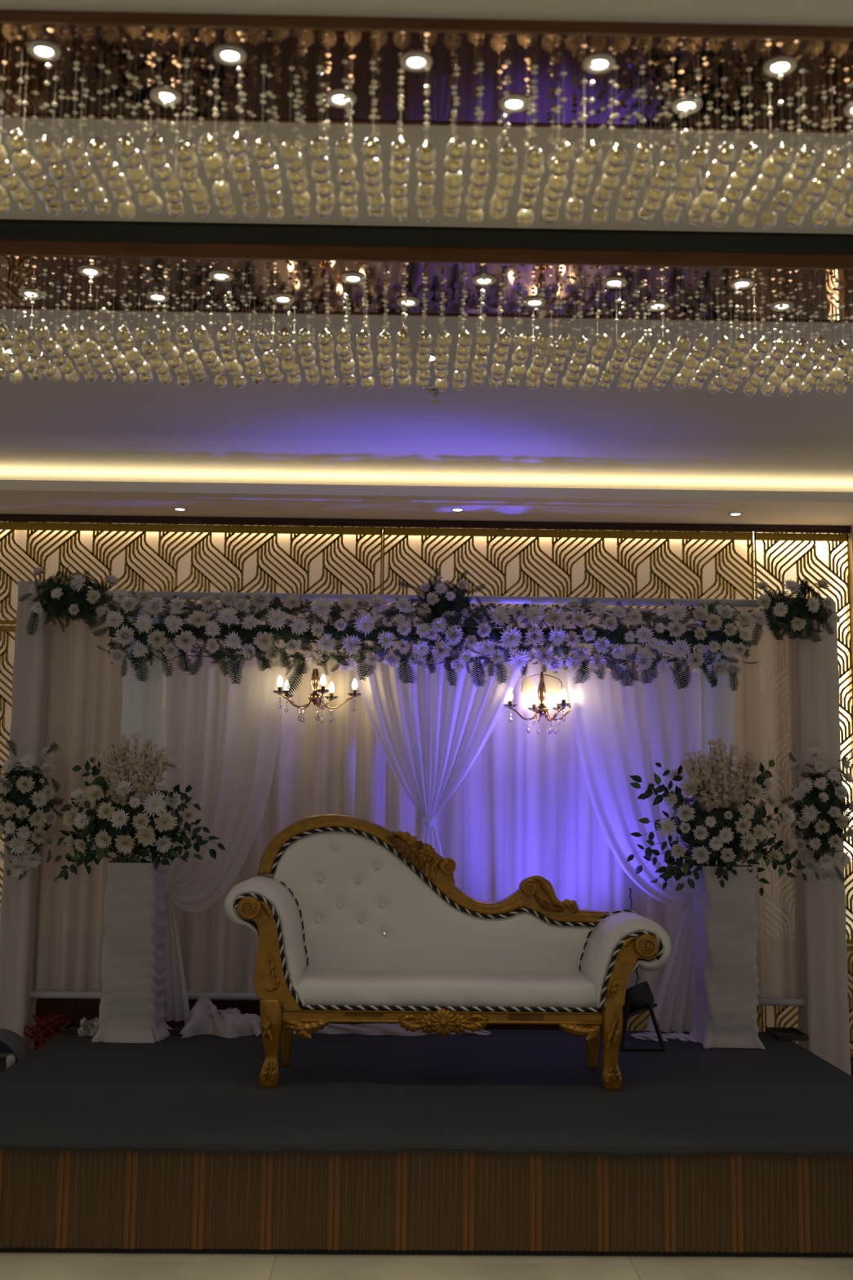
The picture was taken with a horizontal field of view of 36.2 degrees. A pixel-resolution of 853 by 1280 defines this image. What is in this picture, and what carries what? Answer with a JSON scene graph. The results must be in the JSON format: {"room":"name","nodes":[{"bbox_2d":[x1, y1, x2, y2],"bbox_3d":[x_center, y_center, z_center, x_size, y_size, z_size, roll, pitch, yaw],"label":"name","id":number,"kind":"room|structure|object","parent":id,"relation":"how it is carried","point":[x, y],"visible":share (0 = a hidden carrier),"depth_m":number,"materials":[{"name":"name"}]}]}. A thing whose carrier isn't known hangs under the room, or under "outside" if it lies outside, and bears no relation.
{"room":"event space","nodes":[
{"label":"event space","id":0,"kind":"room"},
{"bbox_2d":[0,0,852,492],"bbox_3d":[-0.012,-1.670,2.235,10.000,0.100,12.000,1,-7,-1],"label":"ceiling","id":1,"kind":"structure","parent":0,"point":[668,437],"depth_m":6.01,"materials":[{"name":"white paint"}]},
{"bbox_2d":[3,347,13,355],"bbox_3d":[-1.727,-1.211,5.483,0.101,0.008,0.101,1,-7,-1],"label":"recessed light","id":2,"kind":"object","parent":1,"relation":"in","point":[6,349],"visible":0.18,"depth_m":5.47,"materials":[{"name":"beige"}]},
{"bbox_2d":[415,353,435,362],"bbox_3d":[0.002,-1.189,5.508,0.101,0.008,0.101,1,-7,-1],"label":"recessed light","id":3,"kind":"object","parent":1,"relation":"in","point":[433,356],"visible":0.23,"depth_m":5.50,"materials":[{"name":"beige"}]},
{"bbox_2d":[0,9,852,231],"bbox_3d":[-0.009,-1.311,3.362,3.874,0.318,0.471,1,-7,-1],"label":"crystal chandelier","id":4,"kind":"object","parent":1,"relation":"hanging from","point":[322,70],"visible":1,"depth_m":3.33,"materials":[{"name":"clear glass"}]},
{"bbox_2d":[0,218,852,253],"bbox_3d":[-0.026,-1.295,4.521,4.850,0.050,0.506,1,-7,-1],"label":"ceiling beam","id":5,"kind":"structure","parent":1,"relation":"attached to","point":[24,229],"depth_m":4.30,"materials":[{"name":"black"}]},
{"bbox_2d":[0,239,852,395],"bbox_3d":[-0.029,-1.101,4.536,4.674,0.341,0.491,1,-7,-1],"label":"crystal chandelier","id":6,"kind":"object","parent":1,"relation":"hanging from","point":[107,276],"visible":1,"depth_m":4.47,"materials":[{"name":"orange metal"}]},
{"bbox_2d":[426,386,446,404],"bbox_3d":[0.044,-1.106,5.923,0.090,0.061,0.090,1,-7,-1],"label":"sprinkler","id":7,"kind":"object","parent":1,"relation":"attached to","point":[433,390],"visible":0.93,"depth_m":5.92,"materials":[{"name":"silver metal"}]},
{"bbox_2d":[0,521,852,1057],"bbox_3d":[-0.128,0.794,7.804,10.000,3.445,0.216,1,-7,-1],"label":"wall","id":8,"kind":"structure","parent":0,"point":[157,557],"depth_m":7.88,"materials":[{"name":"gold"}]},
{"bbox_2d":[0,514,851,534],"bbox_3d":[-1.265,-0.713,7.884,7.690,0.040,0.110,1,-7,-1],"label":"trim","id":9,"kind":"structure","parent":8,"relation":"attached to","point":[383,523],"depth_m":7.86,"materials":[{"name":"brown wood"}]},
{"bbox_2d":[0,480,852,526],"bbox_3d":[-0.105,-0.785,7.615,10.000,0.058,0.700,1,-7,-1],"label":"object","id":10,"kind":"structure","parent":8,"relation":"attached to","point":[16,496],"depth_m":7.42,"materials":[{"name":"white paint"}]},
{"bbox_2d":[173,506,186,511],"bbox_3d":[-1.442,-0.765,7.638,0.081,0.008,0.081,1,-7,-1],"label":"recessed light","id":11,"kind":"object","parent":10,"relation":"in","point":[178,508],"visible":1,"depth_m":7.62,"materials":[{"name":"beige"}]},
{"bbox_2d":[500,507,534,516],"bbox_3d":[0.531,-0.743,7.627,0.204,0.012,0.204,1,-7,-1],"label":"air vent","id":12,"kind":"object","parent":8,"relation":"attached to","point":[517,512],"visible":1,"depth_m":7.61,"materials":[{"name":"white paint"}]},
{"bbox_2d":[845,525,852,763],"bbox_3d":[3.710,0.933,7.737,2.325,3.235,0.140,1,-7,-1],"label":"trim","id":13,"kind":"structure","parent":8,"relation":"attached to","point":[851,535],"depth_m":7.87,"materials":[{"name":"gold"}]},
{"bbox_2d":[850,1057,852,1076],"bbox_3d":[-1.307,2.419,7.499,7.675,0.120,0.060,1,-7,-1],"label":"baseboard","id":14,"kind":"structure","parent":8,"relation":"attached to","point":[851,1058],"depth_m":7.53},
{"bbox_2d":[0,1253,852,1279],"bbox_3d":[-0.050,1.796,1.782,10.000,0.100,12.000,1,-7,-1],"label":"floor","id":15,"kind":"structure","parent":0,"point":[13,1266],"depth_m":4.33,"materials":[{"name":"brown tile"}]},
{"bbox_2d":[0,581,53,1053],"bbox_3d":[-2.190,1.043,7.129,0.178,2.732,0.214,1,-7,-1],"label":"curtain","id":16,"kind":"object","parent":15,"relation":"on","point":[19,907],"depth_m":7.05,"materials":[{"name":"white fabric"}]},
{"bbox_2d":[0,739,64,879],"bbox_3d":[-2.126,0.901,6.935,0.371,0.735,0.356,4,-8,-26],"label":"cluster","id":17,"kind":"object","parent":16,"relation":"attached to","point":[24,804],"visible":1,"depth_m":6.85,"materials":[{"name":"white plant"}]},
{"bbox_2d":[18,564,119,635],"bbox_3d":[-1.939,-0.216,7.104,0.523,0.417,0.324,1,-7,-1],"label":"cluster","id":18,"kind":"object","parent":16,"relation":"attached to","point":[73,597],"visible":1,"depth_m":7.06,"materials":[{"name":"beige plant"}]},
{"bbox_2d":[23,1012,70,1051],"bbox_3d":[-2.005,2.176,6.883,0.243,0.421,0.276,1,-7,-1],"label":"flowers","id":19,"kind":"object","parent":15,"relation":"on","point":[39,1036],"visible":0.75,"depth_m":6.87,"materials":[{"name":"red"}]},
{"bbox_2d":[35,998,563,1049],"bbox_3d":[-0.738,2.155,7.284,3.000,0.600,0.035,1,-7,-1],"label":"wooden board","id":20,"kind":"object","parent":15,"relation":"on","point":[78,1009],"visible":0.04,"depth_m":7.26,"materials":[{"name":"brown wood"}]},
{"bbox_2d":[29,591,805,1005],"bbox_3d":[-0.025,1.092,7.112,4.597,2.678,0.230,1,-7,-1],"label":"frame","id":21,"kind":"object","parent":15,"relation":"on","point":[185,595],"visible":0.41,"depth_m":7.17,"materials":[{"name":"grey"}]},
{"bbox_2d":[34,591,124,991],"bbox_3d":[-1.919,0.814,7.173,0.459,2.198,0.050,1,-7,-1],"label":"curtain","id":22,"kind":"object","parent":21,"relation":"hanging from","point":[85,691],"visible":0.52,"depth_m":7.18,"materials":[{"name":"white fabric"}]},
{"bbox_2d":[115,597,171,860],"bbox_3d":[-1.534,0.897,7.028,0.235,2.254,0.167,1,-7,-1],"label":"pillar","id":23,"kind":"structure","parent":21,"relation":"attached to","point":[144,706],"depth_m":7.03,"materials":[{"name":"white fabric"}]},
{"bbox_2d":[172,640,426,992],"bbox_3d":[-0.686,0.952,7.170,1.361,1.908,0.098,1,-7,-1],"label":"curtain","id":24,"kind":"object","parent":21,"relation":"hanging from","point":[340,766],"depth_m":7.18,"materials":[{"name":"white fabric"}]},
{"bbox_2d":[87,587,758,696],"bbox_3d":[-0.004,0.032,6.927,3.542,0.571,0.354,1,-7,-1],"label":"flower garland","id":25,"kind":"object","parent":21,"relation":"attached to","point":[727,640],"visible":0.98,"depth_m":6.84,"materials":[{"name":"white plant"}]},
{"bbox_2d":[164,666,285,1022],"bbox_3d":[-1.085,1.055,6.884,0.650,1.852,0.090,0,-7,2],"label":"drape","id":26,"kind":"object","parent":25,"relation":"hanging from","point":[224,735],"visible":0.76,"depth_m":6.93,"materials":[{"name":"white fabric"}]},
{"bbox_2d":[272,656,361,723],"bbox_3d":[-0.575,0.261,6.943,0.466,0.351,0.479,1,-7,-1],"label":"chandelier","id":27,"kind":"object","parent":25,"relation":"hanging from","point":[316,698],"visible":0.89,"depth_m":6.93,"materials":[{"name":"gold metal"}]},
{"bbox_2d":[352,659,523,857],"bbox_3d":[0.064,0.714,6.957,0.938,1.240,0.090,1,-7,-1],"label":"drape","id":28,"kind":"object","parent":25,"relation":"hanging from","point":[464,716],"visible":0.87,"depth_m":6.99,"materials":[{"name":"white fabric"}]},
{"bbox_2d":[397,567,488,627],"bbox_3d":[0.072,-0.211,7.044,0.478,0.339,0.320,2,-8,-9],"label":"cluster","id":29,"kind":"object","parent":25,"relation":"on","point":[442,595],"visible":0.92,"depth_m":6.96,"materials":[{"name":"white plant"}]},
{"bbox_2d":[502,671,573,734],"bbox_3d":[0.647,0.343,7.089,0.397,0.338,0.340,-2,-8,22],"label":"chandelier","id":30,"kind":"object","parent":25,"relation":"hanging from","point":[541,708],"visible":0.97,"depth_m":7.04,"materials":[{"name":"gold metal"}]},
{"bbox_2d":[566,671,699,1032],"bbox_3d":[1.099,1.094,6.902,0.724,1.880,0.116,1,-7,-1],"label":"drape","id":31,"kind":"object","parent":25,"relation":"hanging from","point":[621,732],"visible":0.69,"depth_m":6.96,"materials":[{"name":"white fabric"}]},
{"bbox_2d":[427,643,688,948],"bbox_3d":[0.713,0.844,7.208,1.423,1.654,0.098,1,-7,-1],"label":"curtain","id":32,"kind":"object","parent":21,"relation":"hanging from","point":[516,811],"depth_m":7.18,"materials":[{"name":"white fabric"}]},
{"bbox_2d":[692,604,735,864],"bbox_3d":[1.567,0.937,7.075,0.202,2.254,0.167,1,-7,-1],"label":"pillar","id":33,"kind":"structure","parent":21,"relation":"attached to","point":[716,704],"depth_m":7.07,"materials":[{"name":"white fabric"}]},
{"bbox_2d":[732,602,802,998],"bbox_3d":[1.894,0.881,7.232,0.372,2.202,0.036,1,-7,-1],"label":"curtain","id":34,"kind":"object","parent":21,"relation":"hanging from","point":[765,717],"visible":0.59,"depth_m":7.25,"materials":[{"name":"white fabric"}]},
{"bbox_2d":[0,1029,852,1257],"bbox_3d":[0.017,2.052,5.583,3.655,0.378,2.359,1,-7,-1],"label":"stage","id":35,"kind":"object","parent":15,"relation":"on","point":[502,1142],"visible":0.96,"depth_m":4.48,"materials":[{"name":"grey carpet"}]},
{"bbox_2d":[0,1028,31,1072],"bbox_3d":[-1.984,2.026,5.924,0.323,0.476,0.244,1,-7,-1],"label":"drum","id":36,"kind":"object","parent":35,"relation":"on","point":[13,1047],"visible":0.45,"depth_m":5.90,"materials":[{"name":"grey"}]},
{"bbox_2d":[58,1021,79,1035],"bbox_3d":[-1.724,1.962,6.604,0.204,0.028,0.240,1,-7,-1],"label":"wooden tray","id":37,"kind":"object","parent":35,"relation":"on","point":[70,1028],"visible":0.51,"depth_m":6.49,"materials":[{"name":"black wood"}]},
{"bbox_2d":[68,1025,79,1028],"bbox_3d":[-1.724,1.972,6.603,0.184,0.008,0.220,1,-7,-1],"label":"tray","id":38,"kind":"object","parent":37,"relation":"on","point":[69,1026],"depth_m":6.66,"materials":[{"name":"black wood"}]},
{"bbox_2d":[77,1017,98,1036],"bbox_3d":[-1.669,1.920,6.508,0.117,0.083,0.166,1,-7,-1],"label":"cloth","id":39,"kind":"object","parent":35,"relation":"on","point":[90,1028],"visible":0.88,"depth_m":6.46,"materials":[{"name":"white fabric"}]},
{"bbox_2d":[91,860,173,1043],"bbox_3d":[-1.441,1.536,6.513,0.353,0.851,0.386,1,-7,-1],"label":"pedestal","id":40,"kind":"object","parent":35,"relation":"on","point":[134,966],"visible":0.98,"depth_m":6.36,"materials":[{"name":"white fabric"}]},
{"bbox_2d":[53,733,225,882],"bbox_3d":[-1.456,0.839,6.515,0.731,0.745,0.549,-4,-9,33],"label":"flower arrangement","id":41,"kind":"object","parent":40,"relation":"on","point":[134,820],"visible":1,"depth_m":6.45,"materials":[{"name":"white plant"}]},
{"bbox_2d":[165,1022,185,1035],"bbox_3d":[-1.258,1.968,6.611,0.181,0.028,0.240,1,-7,-1],"label":"wooden tray","id":42,"kind":"object","parent":35,"relation":"on","point":[177,1027],"visible":0.39,"depth_m":6.67,"materials":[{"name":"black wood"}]},
{"bbox_2d":[179,995,261,1038],"bbox_3d":[-1.019,1.889,6.587,0.404,0.181,0.304,1,-7,-1],"label":"cloth","id":43,"kind":"object","parent":35,"relation":"on","point":[204,1017],"visible":0.98,"depth_m":6.52,"materials":[{"name":"white fabric"}]},
{"bbox_2d":[293,1022,490,1035],"bbox_3d":[-0.251,1.970,6.645,1.163,0.050,0.205,1,-7,-1],"label":"cloth","id":44,"kind":"object","parent":35,"relation":"on","point":[376,1028],"visible":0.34,"depth_m":6.58,"materials":[{"name":"white fabric"}]},
{"bbox_2d":[223,813,671,1090],"bbox_3d":[0.085,1.309,5.602,1.868,1.102,0.555,1,-7,-1],"label":"settee","id":45,"kind":"object","parent":35,"relation":"on","point":[357,920],"visible":1,"depth_m":5.77,"materials":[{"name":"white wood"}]},
{"bbox_2d":[415,840,424,851],"bbox_3d":[-0.034,0.924,5.831,0.057,0.057,0.030,1,-7,-1],"label":"carved ornament","id":46,"kind":"object","parent":45,"relation":"on","point":[420,846],"depth_m":5.83,"materials":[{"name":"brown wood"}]},
{"bbox_2d":[418,844,435,862],"bbox_3d":[0.000,0.952,5.824,0.080,0.080,0.030,1,-7,-1],"label":"flower","id":47,"kind":"object","parent":45,"relation":"on","point":[427,853],"depth_m":5.82,"materials":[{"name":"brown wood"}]},
{"bbox_2d":[419,1013,435,1034],"bbox_3d":[0.011,1.564,5.322,0.084,0.087,0.030,1,-7,-1],"label":"flower","id":48,"kind":"object","parent":45,"relation":"on","point":[427,1020],"depth_m":5.32,"materials":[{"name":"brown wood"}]},
{"bbox_2d":[430,1008,457,1036],"bbox_3d":[0.069,1.557,5.316,0.112,0.114,0.030,1,-7,-1],"label":"flower","id":49,"kind":"object","parent":45,"relation":"on","point":[442,1021],"depth_m":5.32,"materials":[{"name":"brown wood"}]},
{"bbox_2d":[299,968,596,1008],"bbox_3d":[0.080,1.488,5.583,1.256,0.122,0.456,1,-7,-1],"label":"seat cushion","id":50,"kind":"object","parent":45,"relation":"on","point":[318,988],"depth_m":5.37,"materials":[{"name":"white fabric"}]},
{"bbox_2d":[451,1013,467,1034],"bbox_3d":[0.127,1.564,5.324,0.084,0.087,0.030,1,-7,-1],"label":"flower","id":51,"kind":"object","parent":45,"relation":"on","point":[459,1020],"depth_m":5.32,"materials":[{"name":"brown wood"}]},
{"bbox_2d":[618,981,666,1050],"bbox_3d":[1.023,1.811,6.329,0.234,0.312,0.217,1,-7,-1],"label":"lamp","id":52,"kind":"object","parent":35,"relation":"on","point":[639,998],"visible":0.79,"depth_m":6.26,"materials":[{"name":"black"}]},
{"bbox_2d":[629,888,639,985],"bbox_3d":[1.024,1.525,6.535,0.043,0.554,0.170,-2,-8,22],"label":"cable","id":53,"kind":"object","parent":52,"relation":"attached to","point":[637,980],"visible":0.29,"depth_m":6.62,"materials":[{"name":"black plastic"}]},
{"bbox_2d":[631,1031,697,1042],"bbox_3d":[1.194,1.986,6.556,0.325,0.028,0.218,1,-7,-1],"label":"cloth","id":54,"kind":"object","parent":35,"relation":"on","point":[643,1036],"visible":0.93,"depth_m":6.53,"materials":[{"name":"white fabric"}]},
{"bbox_2d":[688,863,765,1048],"bbox_3d":[1.493,1.565,6.538,0.319,0.863,0.400,1,-7,-1],"label":"pedestal","id":55,"kind":"object","parent":35,"relation":"on","point":[726,992],"visible":0.98,"depth_m":6.39,"materials":[{"name":"white fabric"}]},
{"bbox_2d":[626,737,806,896],"bbox_3d":[1.456,0.881,6.563,0.873,0.792,0.477,-1,-8,13],"label":"flower arrangement","id":56,"kind":"object","parent":55,"relation":"on","point":[722,825],"visible":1,"depth_m":6.48,"materials":[{"name":"white plant"}]},
{"bbox_2d":[765,1026,808,1040],"bbox_3d":[1.837,2.008,6.657,0.153,0.028,0.240,1,-7,-1],"label":"wooden tray","id":57,"kind":"object","parent":35,"relation":"on","point":[780,1033],"visible":1,"depth_m":6.66,"materials":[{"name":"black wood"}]},
{"bbox_2d":[776,1031,799,1035],"bbox_3d":[1.837,2.018,6.656,0.133,0.008,0.220,1,-7,-1],"label":"tray","id":58,"kind":"object","parent":57,"relation":"on","point":[777,1033],"depth_m":6.70,"materials":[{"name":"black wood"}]},
{"bbox_2d":[792,601,851,1075],"bbox_3d":[2.159,1.127,7.191,0.242,2.676,0.213,1,-7,-1],"label":"curtain","id":59,"kind":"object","parent":15,"relation":"on","point":[824,1016],"depth_m":7.06,"materials":[{"name":"white fabric"}]},
{"bbox_2d":[744,576,840,643],"bbox_3d":[1.982,-0.149,7.178,0.574,0.378,0.308,1,-7,-1],"label":"cluster","id":60,"kind":"object","parent":59,"relation":"attached to","point":[796,612],"visible":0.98,"depth_m":7.11,"materials":[{"name":"beige plant"}]},
{"bbox_2d":[781,746,852,884],"bbox_3d":[2.114,0.939,6.993,0.402,0.738,0.344,3,-8,-16],"label":"cluster","id":61,"kind":"object","parent":59,"relation":"attached to","point":[822,819],"visible":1,"depth_m":6.93,"materials":[{"name":"white plant"}]},
{"bbox_2d":[450,507,464,511],"bbox_3d":[0.180,-0.755,7.575,0.081,0.008,0.081,1,-7,-1],"label":"recessed light","id":62,"kind":"object","parent":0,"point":[455,509],"visible":1,"depth_m":7.56,"materials":[{"name":"beige"}]},
{"bbox_2d":[728,511,742,515],"bbox_3d":[1.801,-0.734,7.608,0.081,0.008,0.081,1,-7,-1],"label":"recessed light","id":63,"kind":"object","parent":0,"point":[735,513],"visible":1,"depth_m":7.59,"materials":[{"name":"beige"}]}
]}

